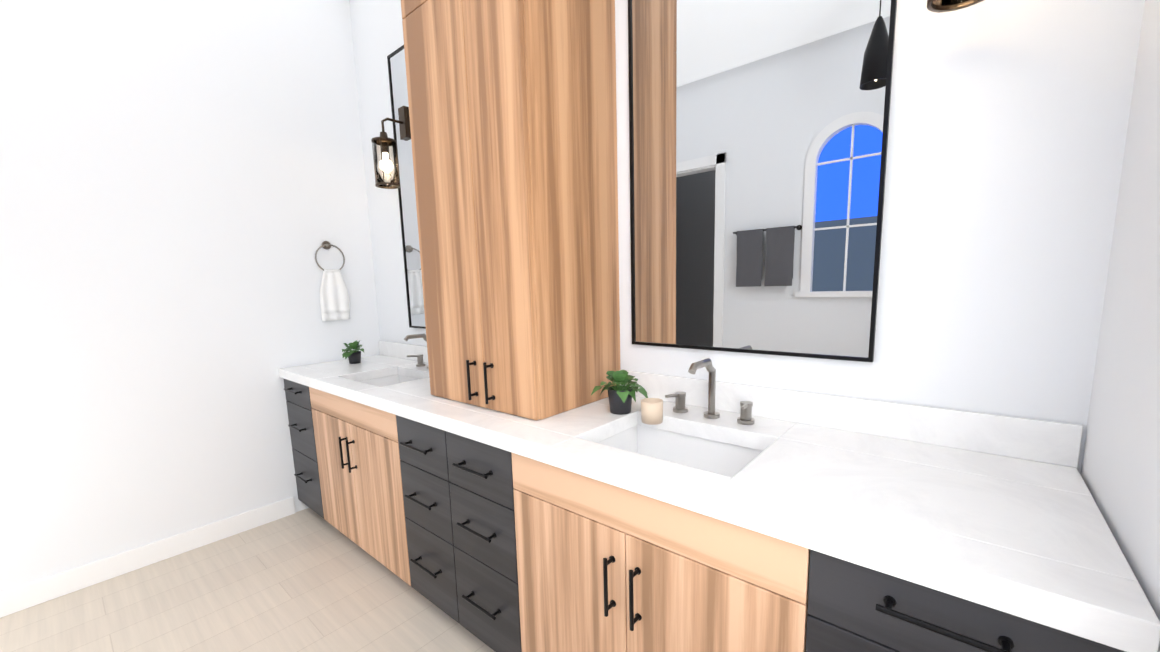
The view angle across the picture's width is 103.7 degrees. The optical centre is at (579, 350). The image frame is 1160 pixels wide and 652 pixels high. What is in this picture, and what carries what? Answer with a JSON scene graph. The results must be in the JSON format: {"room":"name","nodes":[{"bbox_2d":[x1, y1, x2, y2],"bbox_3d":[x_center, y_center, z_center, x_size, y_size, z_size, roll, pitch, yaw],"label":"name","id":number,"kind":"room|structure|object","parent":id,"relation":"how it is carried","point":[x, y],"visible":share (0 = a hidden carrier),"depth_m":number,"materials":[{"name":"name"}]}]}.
{"room":"bathroom","nodes":[
{"label":"bathroom","id":0,"kind":"room"},
{"bbox_2d":[0,0,379,591],"bbox_3d":[-2.371,-0.497,2.102,0.120,3.250,2.800,5,11,40],"label":"wall","id":1,"kind":"structure","parent":0,"point":[183,192],"depth_m":2.31,"materials":[{"name":"white paint"}]},
{"bbox_2d":[0,497,295,617],"bbox_3d":[-2.484,1.102,2.040,0.017,0.110,2.155,5,11,40],"label":"baseboard","id":2,"kind":"structure","parent":1,"relation":"attached to","point":[24,596],"depth_m":2.29,"materials":[{"name":"white paint"}]},
{"bbox_2d":[315,241,349,320],"bbox_3d":[-1.581,-0.444,2.901,0.068,0.500,0.180,5,11,40],"label":"towel ring","id":3,"kind":"object","parent":1,"relation":"attached to","point":[334,300],"visible":1,"depth_m":2.89,"materials":[{"name":"white fabric"}]},
{"bbox_2d":[0,508,494,651],"bbox_3d":[-0.999,1.285,1.222,3.600,0.100,3.040,5,11,40],"label":"floor","id":4,"kind":"structure","parent":0,"point":[308,580],"depth_m":2.01,"materials":[{"name":"beige wood"}]},
{"bbox_2d":[279,361,1149,651],"bbox_3d":[-0.322,0.670,1.957,3.348,0.868,0.654,5,11,40],"label":"bathroom vanity","id":5,"kind":"object","parent":4,"relation":"on","point":[572,552],"depth_m":1.28,"materials":[{"name":"black"}]},
{"bbox_2d":[342,340,363,363],"bbox_3d":[-1.422,0.009,2.842,0.144,0.142,0.150,5,11,40],"label":"plant","id":6,"kind":"object","parent":5,"relation":"on","point":[354,356],"visible":1,"depth_m":2.83,"materials":[{"name":"green plant"}]},
{"bbox_2d":[404,333,428,368],"bbox_3d":[-0.894,0.007,2.547,0.282,0.202,0.179,5,11,40],"label":"faucet","id":7,"kind":"object","parent":5,"relation":"on","point":[420,362],"visible":0.5,"depth_m":2.59,"materials":[{"name":"silver metal"}]},
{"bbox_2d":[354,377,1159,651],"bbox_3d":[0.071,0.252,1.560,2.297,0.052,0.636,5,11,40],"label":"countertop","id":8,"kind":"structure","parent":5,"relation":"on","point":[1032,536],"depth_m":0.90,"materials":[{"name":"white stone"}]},
{"bbox_2d":[401,0,619,419],"bbox_3d":[-0.277,-0.964,1.729,0.644,2.323,0.524,5,11,40],"label":"tall cabinet","id":9,"kind":"object","parent":8,"relation":"on","point":[513,115],"visible":1,"depth_m":1.58,"materials":[{"name":"brown wood"}]},
{"bbox_2d":[591,370,647,414],"bbox_3d":[0.154,0.146,1.588,0.182,0.143,0.200,5,11,40],"label":"plant","id":10,"kind":"object","parent":8,"relation":"on","point":[621,395],"visible":1,"depth_m":1.57,"materials":[{"name":"green plant"}]},
{"bbox_2d":[641,398,662,424],"bbox_3d":[0.234,0.196,1.480,0.072,0.070,0.072,5,11,40],"label":"candle cup","id":11,"kind":"object","parent":8,"relation":"on","point":[651,411],"visible":1,"depth_m":1.45,"materials":[{"name":"beige wax"}]},
{"bbox_2d":[570,421,765,492],"bbox_3d":[0.281,0.379,1.351,0.524,0.174,0.384,5,11,40],"label":"sink","id":12,"kind":"object","parent":8,"relation":"in","point":[698,458],"depth_m":1.44,"materials":[{"name":"white ceramic"}]},
{"bbox_2d":[665,358,754,424],"bbox_3d":[0.395,0.129,1.458,0.282,0.202,0.179,5,11,40],"label":"faucet","id":13,"kind":"object","parent":8,"relation":"on","point":[745,418],"visible":0.96,"depth_m":1.49,"materials":[{"name":"silver metal"}]},
{"bbox_2d":[349,0,1144,473],"bbox_3d":[-0.101,-0.557,2.079,3.600,3.250,0.120,5,11,40],"label":"wall","id":14,"kind":"structure","parent":0,"point":[1007,134],"depth_m":1.12,"materials":[{"name":"white paint"}]},
{"bbox_2d":[371,106,408,188],"bbox_3d":[-1.075,-1.161,2.583,0.132,0.455,0.202,5,11,40],"label":"sconce","id":15,"kind":"object","parent":14,"relation":"attached to","point":[384,141],"visible":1,"depth_m":2.56,"materials":[{"name":"brown metal"}]},
{"bbox_2d":[387,45,425,328],"bbox_3d":[-0.806,-0.906,2.533,0.770,1.590,0.016,5,11,40],"label":"mirror","id":16,"kind":"object","parent":14,"relation":"attached to","point":[406,189],"visible":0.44,"depth_m":2.72,"materials":[{"name":"black mirror"}]},
{"bbox_2d":[378,341,1082,468],"bbox_3d":[-0.130,0.100,2.121,3.348,0.100,0.014,5,11,40],"label":"backsplash","id":17,"kind":"structure","parent":14,"relation":"attached to","point":[1058,443],"depth_m":1.28,"materials":[{"name":"white stone"}]},
{"bbox_2d":[628,0,896,361],"bbox_3d":[0.496,-0.784,1.432,0.810,1.590,0.016,5,11,40],"label":"mirror","id":18,"kind":"object","parent":14,"relation":"attached to","point":[758,136],"visible":0.98,"depth_m":1.42,"materials":[{"name":"black mirror"}]},
{"bbox_2d":[927,0,983,12],"bbox_3d":[0.845,-0.998,0.975,0.132,0.455,0.198,5,11,40],"label":"sconce","id":19,"kind":"object","parent":14,"relation":"attached to","point":[939,6],"visible":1,"depth_m":1.04,"materials":[{"name":"brown metal"}]},
{"bbox_2d":[1080,0,1159,651],"bbox_3d":[0.280,-0.247,-0.138,0.120,3.250,2.800,5,11,40],"label":"wall","id":20,"kind":"structure","parent":0,"point":[1120,471],"depth_m":0.82,"materials":[{"name":"white paint"}]}
]}

